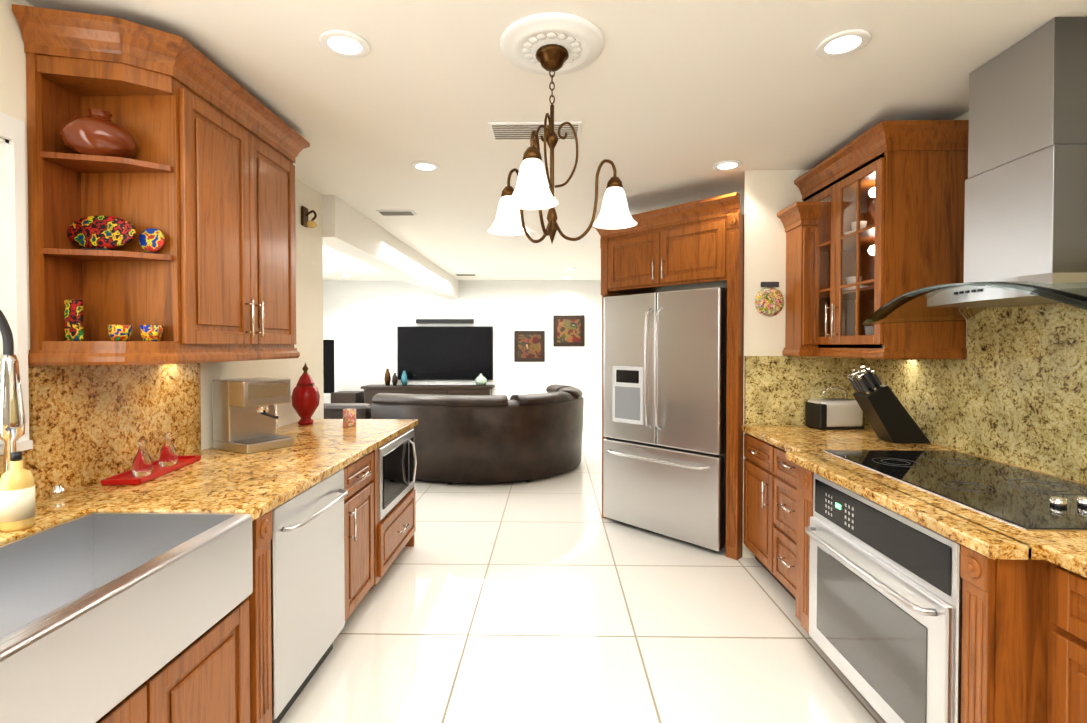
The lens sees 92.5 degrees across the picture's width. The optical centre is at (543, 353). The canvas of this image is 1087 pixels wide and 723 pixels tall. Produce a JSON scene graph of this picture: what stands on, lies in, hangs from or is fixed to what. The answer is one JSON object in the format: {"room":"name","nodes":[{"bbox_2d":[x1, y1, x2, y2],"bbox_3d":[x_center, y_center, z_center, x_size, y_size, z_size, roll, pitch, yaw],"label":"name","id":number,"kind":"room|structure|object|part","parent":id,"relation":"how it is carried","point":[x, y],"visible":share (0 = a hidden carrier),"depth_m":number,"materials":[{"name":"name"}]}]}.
{"room":"kitchen and living room","nodes":[
{"label":"kitchen and living room","id":0,"kind":"room"},
{"bbox_2d":[0,511,91,554],"bbox_3d":[-1.484,0.652,1.301,0.014,0.245,0.830,0,1,1],"label":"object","id":1,"kind":"structure","parent":0,"relation":"attached to","point":[23,539],"depth_m":1.54,"materials":[{"name":"silver metal"}]},
{"bbox_2d":[0,511,243,650],"bbox_3d":[-0.998,0.652,1.293,0.014,0.245,0.830,0,1,1],"label":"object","id":2,"kind":"structure","parent":0,"relation":"attached to","point":[29,629],"depth_m":1.24,"materials":[{"name":"silver metal"}]},
{"bbox_2d":[0,0,323,449],"bbox_3d":[-1.875,0.126,0.560,0.140,2.640,7.120,0,1,1],"label":"wall","id":3,"kind":"structure","parent":0,"point":[309,282],"depth_m":3.51,"materials":[{"name":"beige paint"}]},
{"bbox_2d":[0,112,32,454],"bbox_3d":[-1.850,-0.218,0.974,0.165,1.115,1.610,0,1,1],"label":"window","id":4,"kind":"structure","parent":3,"relation":"in","point":[13,282],"depth_m":1.74,"materials":[{"name":"white"}]},
{"bbox_2d":[0,363,203,498],"bbox_3d":[-1.789,0.291,0.932,0.012,0.468,3.460,0,1,1],"label":"backsplash","id":5,"kind":"structure","parent":3,"relation":"attached to","point":[87,422],"depth_m":2.08,"materials":[{"name":"beige stone"}]},
{"bbox_2d":[12,4,309,365],"bbox_3d":[-1.545,-0.568,2.330,0.452,1.203,1.196,0,1,1],"label":"upper cabinet","id":6,"kind":"object","parent":3,"relation":"attached to","point":[161,195],"visible":1,"depth_m":1.97,"materials":[{"name":"brown wood"}]},
{"bbox_2d":[301,206,316,227],"bbox_3d":[-1.689,-0.982,3.763,0.115,0.163,0.115,0,1,1],"label":"wall sconce","id":7,"kind":"object","parent":3,"relation":"attached to","point":[305,222],"visible":1,"depth_m":3.75,"materials":[{"name":"brown metal"}]},
{"bbox_2d":[92,511,235,518],"bbox_3d":[-1.239,0.645,1.705,0.490,0.245,0.014,0,1,1],"label":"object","id":8,"kind":"structure","parent":0,"relation":"attached to","point":[95,514],"depth_m":1.70,"materials":[{"name":"silver metal"}]},
{"bbox_2d":[323,280,601,417],"bbox_3d":[-1.728,-0.014,9.568,8.000,2.640,0.140,0,1,1],"label":"wall","id":9,"kind":"structure","parent":0,"point":[362,320],"depth_m":9.48,"materials":[{"name":"white paint"}]},
{"bbox_2d":[323,337,337,395],"bbox_3d":[-3.989,0.237,9.528,0.420,1.080,0.020,0,1,1],"label":"window","id":10,"kind":"structure","parent":9,"relation":"in","point":[330,364],"depth_m":9.52,"materials":[{"name":"black"}]},
{"bbox_2d":[397,319,492,379],"bbox_3d":[-1.790,-0.072,9.450,1.740,1.100,0.090,0,1,1],"label":"wall-mounted tv","id":11,"kind":"object","parent":9,"relation":"attached to","point":[444,352],"visible":0.98,"depth_m":9.44,"materials":[{"name":"black plastic"}]},
{"bbox_2d":[514,331,544,361],"bbox_3d":[-0.254,-0.132,9.450,0.550,0.560,0.033,0,1,1],"label":"picture frame","id":12,"kind":"object","parent":9,"relation":"attached to","point":[529,346],"visible":0.94,"depth_m":9.44,"materials":[{"name":"brown"}]},
{"bbox_2d":[553,315,583,345],"bbox_3d":[0.461,-0.412,9.434,0.560,0.560,0.033,0,1,1],"label":"picture frame","id":13,"kind":"object","parent":9,"relation":"attached to","point":[568,330],"visible":0.98,"depth_m":9.42,"materials":[{"name":"brown"}]},
{"bbox_2d":[583,418,601,424],"bbox_3d":[-1.659,1.242,9.508,7.860,0.130,0.015,0,1,1],"label":"baseboard","id":14,"kind":"structure","parent":9,"relation":"attached to","point":[592,421],"depth_m":9.45,"materials":[{"name":"white"}]},
{"bbox_2d":[25,0,1086,280],"bbox_3d":[-0.836,-1.277,3.311,10.000,0.080,12.700,0,1,1],"label":"ceiling","id":15,"kind":"structure","parent":0,"point":[669,102],"depth_m":2.44,"materials":[{"name":"white paint"}]},
{"bbox_2d":[319,30,369,58],"bbox_3d":[-0.778,-1.210,2.040,0.190,0.010,0.190,0,1,1],"label":"recessed light","id":16,"kind":"object","parent":15,"relation":"in","point":[345,44],"visible":1,"depth_m":2.03,"materials":[{"name":"white"}]},
{"bbox_2d":[322,195,458,298],"bbox_3d":[-1.716,-1.126,6.789,0.240,0.330,5.380,0,1,1],"label":"ceiling beam","id":17,"kind":"structure","parent":15,"relation":"attached to","point":[349,231],"depth_m":5.15,"materials":[{"name":"white paint"}]},
{"bbox_2d":[376,210,416,215],"bbox_3d":[-1.304,-1.249,4.620,0.320,0.015,0.160,0,1,1],"label":"ceiling vent","id":18,"kind":"object","parent":15,"relation":"in","point":[395,212],"visible":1,"depth_m":4.58,"materials":[{"name":"white metal"}]},
{"bbox_2d":[411,161,439,171],"bbox_3d":[-0.779,-1.232,3.430,0.190,0.010,0.190,0,1,1],"label":"recessed light","id":19,"kind":"object","parent":15,"relation":"in","point":[424,166],"visible":1,"depth_m":3.42,"materials":[{"name":"white"}]},
{"bbox_2d":[455,274,476,275],"bbox_3d":[-1.293,-1.312,8.670,0.350,0.015,0.200,0,1,1],"label":"ceiling vent","id":20,"kind":"object","parent":15,"relation":"in","point":[465,274],"visible":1,"depth_m":8.65,"materials":[{"name":"white metal"}]},
{"bbox_2d":[488,121,581,139],"bbox_3d":[-0.044,-1.221,2.858,0.500,0.015,0.220,0,1,1],"label":"ceiling vent","id":21,"kind":"object","parent":15,"relation":"in","point":[511,130],"visible":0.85,"depth_m":2.83,"materials":[{"name":"white metal"}]},
{"bbox_2d":[500,12,603,74],"bbox_3d":[0.034,-1.202,2.053,0.410,0.029,0.410,0,1,1],"label":"ceiling medallion","id":22,"kind":"object","parent":15,"relation":"attached to","point":[523,40],"visible":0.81,"depth_m":1.98,"materials":[{"name":"white"}]},
{"bbox_2d":[488,44,636,242],"bbox_3d":[0.068,-0.809,2.025,0.627,0.754,0.627,0,1,1],"label":"chandelier","id":23,"kind":"object","parent":22,"relation":"hanging from","point":[531,191],"visible":1,"depth_m":2.05,"materials":[{"name":"white glass"}]},
{"bbox_2d":[712,160,742,170],"bbox_3d":[1.206,-1.231,3.411,0.190,0.010,0.190,0,1,1],"label":"recessed light","id":24,"kind":"object","parent":15,"relation":"in","point":[727,165],"visible":1,"depth_m":3.41,"materials":[{"name":"white"}]},
{"bbox_2d":[816,29,870,57],"bbox_3d":[1.172,-1.210,2.036,0.190,0.010,0.190,0,1,1],"label":"recessed light","id":25,"kind":"object","parent":15,"relation":"in","point":[843,43],"visible":1,"depth_m":2.03,"materials":[{"name":"white"}]},
{"bbox_2d":[279,425,885,722],"bbox_3d":[-0.836,1.428,3.353,10.000,0.050,12.700,0,1,1],"label":"floor","id":26,"kind":"structure","parent":0,"point":[557,598],"depth_m":2.65,"materials":[{"name":"tile"}]},
{"bbox_2d":[0,503,283,722],"bbox_3d":[-1.372,0.996,1.354,0.832,0.876,1.010,0,1,1],"label":"base cabinet","id":27,"kind":"object","parent":26,"relation":"on","point":[212,585],"depth_m":1.47,"materials":[{"name":"brown"}]},
{"bbox_2d":[0,419,417,542],"bbox_3d":[-1.371,0.513,1.510,0.827,0.086,4.624,0,1,1],"label":"countertop","id":28,"kind":"structure","parent":27,"relation":"on","point":[221,480],"depth_m":2.08,"materials":[{"name":"beige stone"}]},
{"bbox_2d":[0,451,35,531],"bbox_3d":[-1.553,0.403,1.534,0.078,0.225,0.078,0,1,1],"label":"soap bottle","id":29,"kind":"object","parent":28,"relation":"on","point":[17,499],"visible":1,"depth_m":1.51,"materials":[{"name":"yellow plastic"}]},
{"bbox_2d":[0,310,36,503],"bbox_3d":[-1.598,0.162,1.368,0.218,0.712,0.578,0,1,1],"label":"pull-down faucet","id":30,"kind":"object","parent":28,"relation":"on","point":[12,421],"visible":0.69,"depth_m":1.61,"materials":[{"name":"silver metal"}]},
{"bbox_3d":[-1.722,0.488,1.843,0.040,0.045,0.040,0,1,1],"label":"air switch button","id":31,"kind":"part","parent":28,"relation":"part of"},
{"bbox_2d":[101,432,200,485],"bbox_3d":[-1.656,0.427,2.221,0.140,0.154,0.440,0,1,-7],"label":"tray","id":32,"kind":"object","parent":28,"relation":"on","point":[145,468],"visible":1,"depth_m":2.13,"materials":[{"name":"red"}]},
{"bbox_2d":[212,377,293,453],"bbox_3d":[-1.509,0.316,2.754,0.351,0.360,0.280,0,1,29],"label":"coffee machine","id":33,"kind":"object","parent":28,"relation":"on","point":[245,418],"visible":1,"depth_m":2.69,"materials":[{"name":"silver metal"}]},
{"bbox_2d":[291,362,319,424],"bbox_3d":[-1.632,0.271,3.569,0.180,0.425,0.180,0,1,1],"label":"decorative jar","id":34,"kind":"object","parent":28,"relation":"on","point":[305,397],"visible":1,"depth_m":3.52,"materials":[{"name":"red ceramic"}]},
{"bbox_2d":[343,409,355,426],"bbox_3d":[-1.304,0.429,3.495,0.084,0.110,0.084,0,1,1],"label":"candle holder","id":35,"kind":"object","parent":28,"relation":"on","point":[349,417],"visible":1,"depth_m":3.46,"materials":[{"name":"glass"}]},
{"bbox_2d":[284,459,359,714],"bbox_3d":[-1.357,0.984,2.169,0.832,0.876,0.810,0,1,1],"label":"dishwasher","id":36,"kind":"object","parent":26,"relation":"on","point":[322,520],"depth_m":2.21,"materials":[{"name":"silver metal"}]},
{"bbox_2d":[331,391,363,402],"bbox_3d":[-3.507,1.000,9.324,0.450,0.620,0.400,0,1,1],"label":"base cabinet","id":37,"kind":"object","parent":26,"relation":"on","point":[347,397],"visible":0.33,"depth_m":9.12,"materials":[{"name":"brown"}]},
{"bbox_2d":[324,403,371,418],"bbox_3d":[-2.497,0.959,6.175,1.180,0.800,0.900,0,1,1],"label":"sofa","id":38,"kind":"object","parent":26,"relation":"on","point":[335,410],"visible":0.06,"depth_m":5.73,"materials":[{"name":"brown leather"}]},
{"bbox_2d":[356,447,383,601],"bbox_3d":[-1.348,0.975,2.729,0.832,0.876,0.433,0,1,1],"label":"base cabinet","id":39,"kind":"object","parent":26,"relation":"on","point":[370,465],"depth_m":2.89,"materials":[{"name":"brown wood"}]},
{"bbox_2d":[380,423,417,573],"bbox_3d":[-1.337,0.966,3.331,0.832,0.876,0.905,0,1,1],"label":"base cabinet","id":40,"kind":"object","parent":26,"relation":"on","point":[398,535],"depth_m":3.34,"materials":[{"name":"brown wood"}]},
{"bbox_2d":[384,431,416,522],"bbox_3d":[-1.128,0.750,3.362,0.514,0.394,0.731,0,1,1],"label":"microwave","id":41,"kind":"object","parent":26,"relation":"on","point":[400,461],"depth_m":3.34,"materials":[{"name":"silver metal"}]},
{"bbox_2d":[361,385,494,404],"bbox_3d":[-2.033,0.941,9.273,2.300,0.740,0.450,0,1,1],"label":"console table","id":42,"kind":"object","parent":26,"relation":"on","point":[371,392],"visible":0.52,"depth_m":9.05,"materials":[{"name":"brown wood"}]},
{"bbox_2d":[384,369,389,385],"bbox_3d":[-2.782,0.420,9.283,0.110,0.300,0.107,0,1,1],"label":"vase","id":43,"kind":"object","parent":42,"relation":"on","point":[387,375],"depth_m":9.25,"materials":[{"name":"brown ceramic"}]},
{"bbox_2d":[390,373,397,385],"bbox_3d":[-2.652,0.460,9.281,0.100,0.220,0.098,0,1,1],"label":"vase","id":44,"kind":"object","parent":42,"relation":"on","point":[394,379],"depth_m":9.25,"materials":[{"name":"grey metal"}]},
{"bbox_2d":[401,371,407,385],"bbox_3d":[-2.483,0.440,9.278,0.120,0.260,0.117,0,1,1],"label":"vase","id":45,"kind":"object","parent":42,"relation":"on","point":[404,379],"depth_m":9.24,"materials":[{"name":"teal metal"}]},
{"bbox_2d":[475,374,486,385],"bbox_3d":[-1.113,0.463,9.254,0.200,0.215,0.200,0,1,1],"label":"jar","id":46,"kind":"object","parent":42,"relation":"on","point":[480,379],"visible":1,"depth_m":9.18,"materials":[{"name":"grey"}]},
{"bbox_2d":[371,384,583,484],"bbox_3d":[-0.675,0.893,6.241,2.336,0.930,1.854,0,1,1],"label":"sectional sofa","id":47,"kind":"object","parent":26,"relation":"on","point":[483,438],"visible":0.98,"depth_m":5.42,"materials":[{"name":"brown leather"}]},
{"bbox_2d":[603,287,726,551],"bbox_3d":[1.102,0.460,4.171,0.861,1.860,1.025,-1,1,-44],"label":"fridge","id":48,"kind":"object","parent":26,"relation":"on","point":[664,444],"visible":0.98,"depth_m":3.84,"materials":[{"name":"silver metal"}]},
{"bbox_2d":[592,192,743,559],"bbox_3d":[1.131,0.153,4.205,0.804,2.473,1.266,-1,1,-44],"label":"cabinet surround","id":49,"kind":"object","parent":26,"relation":"on","point":[698,244],"visible":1,"depth_m":3.69,"materials":[{"name":"brown wood"}]},
{"bbox_2d":[743,431,764,567],"bbox_3d":[1.757,0.966,3.301,0.807,0.875,0.491,0,1,1],"label":"base cabinet","id":50,"kind":"object","parent":26,"relation":"on","point":[754,450],"depth_m":3.34,"materials":[{"name":"brown wood"}]},
{"bbox_2d":[765,443,788,592],"bbox_3d":[1.749,0.973,2.873,0.807,0.875,0.495,0,1,1],"label":"base cabinet","id":51,"kind":"object","parent":26,"relation":"on","point":[776,465],"depth_m":3.01,"materials":[{"name":"brown wood"}]},
{"bbox_2d":[801,471,968,722],"bbox_3d":[1.529,0.994,1.962,0.642,0.860,0.855,0,1,1],"label":"oven","id":52,"kind":"object","parent":26,"relation":"on","point":[941,577],"depth_m":1.83,"materials":[{"name":"silver metal"}]},
{"bbox_2d":[741,423,1086,578],"bbox_3d":[1.667,0.539,1.330,0.917,0.040,4.370,0,1,1],"label":"countertop","id":53,"kind":"structure","parent":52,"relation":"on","point":[997,510],"depth_m":1.94,"materials":[{"name":"beige stone"}]},
{"bbox_2d":[805,386,863,429],"bbox_3d":[1.905,0.350,3.408,0.304,0.271,0.174,0,1,-5],"label":"toaster","id":54,"kind":"object","parent":53,"relation":"on","point":[834,413],"visible":0.94,"depth_m":3.33,"materials":[{"name":"silver metal"}]},
{"bbox_2d":[846,366,930,442],"bbox_3d":[1.937,0.282,2.938,0.397,0.421,0.165,0,1,1],"label":"knife block","id":55,"kind":"object","parent":53,"relation":"on","point":[888,416],"visible":1,"depth_m":2.87,"materials":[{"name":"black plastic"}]},
{"bbox_3d":[1.747,0.491,2.078,0.658,0.034,1.138,0,1,1],"label":"cooktop glass","id":56,"kind":"part","parent":53,"relation":"part of","materials":[{"name":"black glass"}]},
{"bbox_2d":[1041,563,1086,722],"bbox_3d":[1.742,1.002,1.011,0.757,0.875,0.840,0,1,1],"label":"base cabinet","id":57,"kind":"object","parent":26,"relation":"on","point":[1063,595],"depth_m":1.37,"materials":[{"name":"brown wood"}]},
{"bbox_2d":[742,170,808,557],"bbox_3d":[1.766,0.079,3.596,0.805,2.640,0.120,0,1,1],"label":"wall","id":58,"kind":"structure","parent":0,"point":[770,195],"depth_m":3.53,"materials":[{"name":"beige paint"}]},
{"bbox_2d":[755,282,783,316],"bbox_3d":[1.532,-0.367,3.519,0.200,0.235,0.020,0,1,1],"label":"wall plate","id":59,"kind":"object","parent":58,"relation":"attached to","point":[769,300],"visible":1,"depth_m":3.51,"materials":[{"name":"multicoloured ceramic"}]},
{"bbox_2d":[862,111,968,425],"bbox_3d":[2.233,0.084,3.278,0.140,2.640,12.700,0,1,1],"label":"wall","id":60,"kind":"structure","parent":0,"point":[965,116],"depth_m":2.65,"materials":[{"name":"beige paint"}]},
{"bbox_2d":[777,120,968,358],"bbox_3d":[1.863,-0.569,3.051,0.586,1.183,0.941,0,1,1],"label":"upper cabinet","id":61,"kind":"object","parent":60,"relation":"attached to","point":[873,222],"visible":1,"depth_m":2.68,"materials":[{"name":"brown wood"}]},
{"bbox_2d":[863,17,1086,324],"bbox_3d":[1.850,-0.675,2.078,0.551,1.080,1.110,0,1,1],"label":"range hood","id":62,"kind":"object","parent":60,"relation":"attached to","point":[1025,227],"visible":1,"depth_m":1.98,"materials":[{"name":"silver metal"}]}
]}

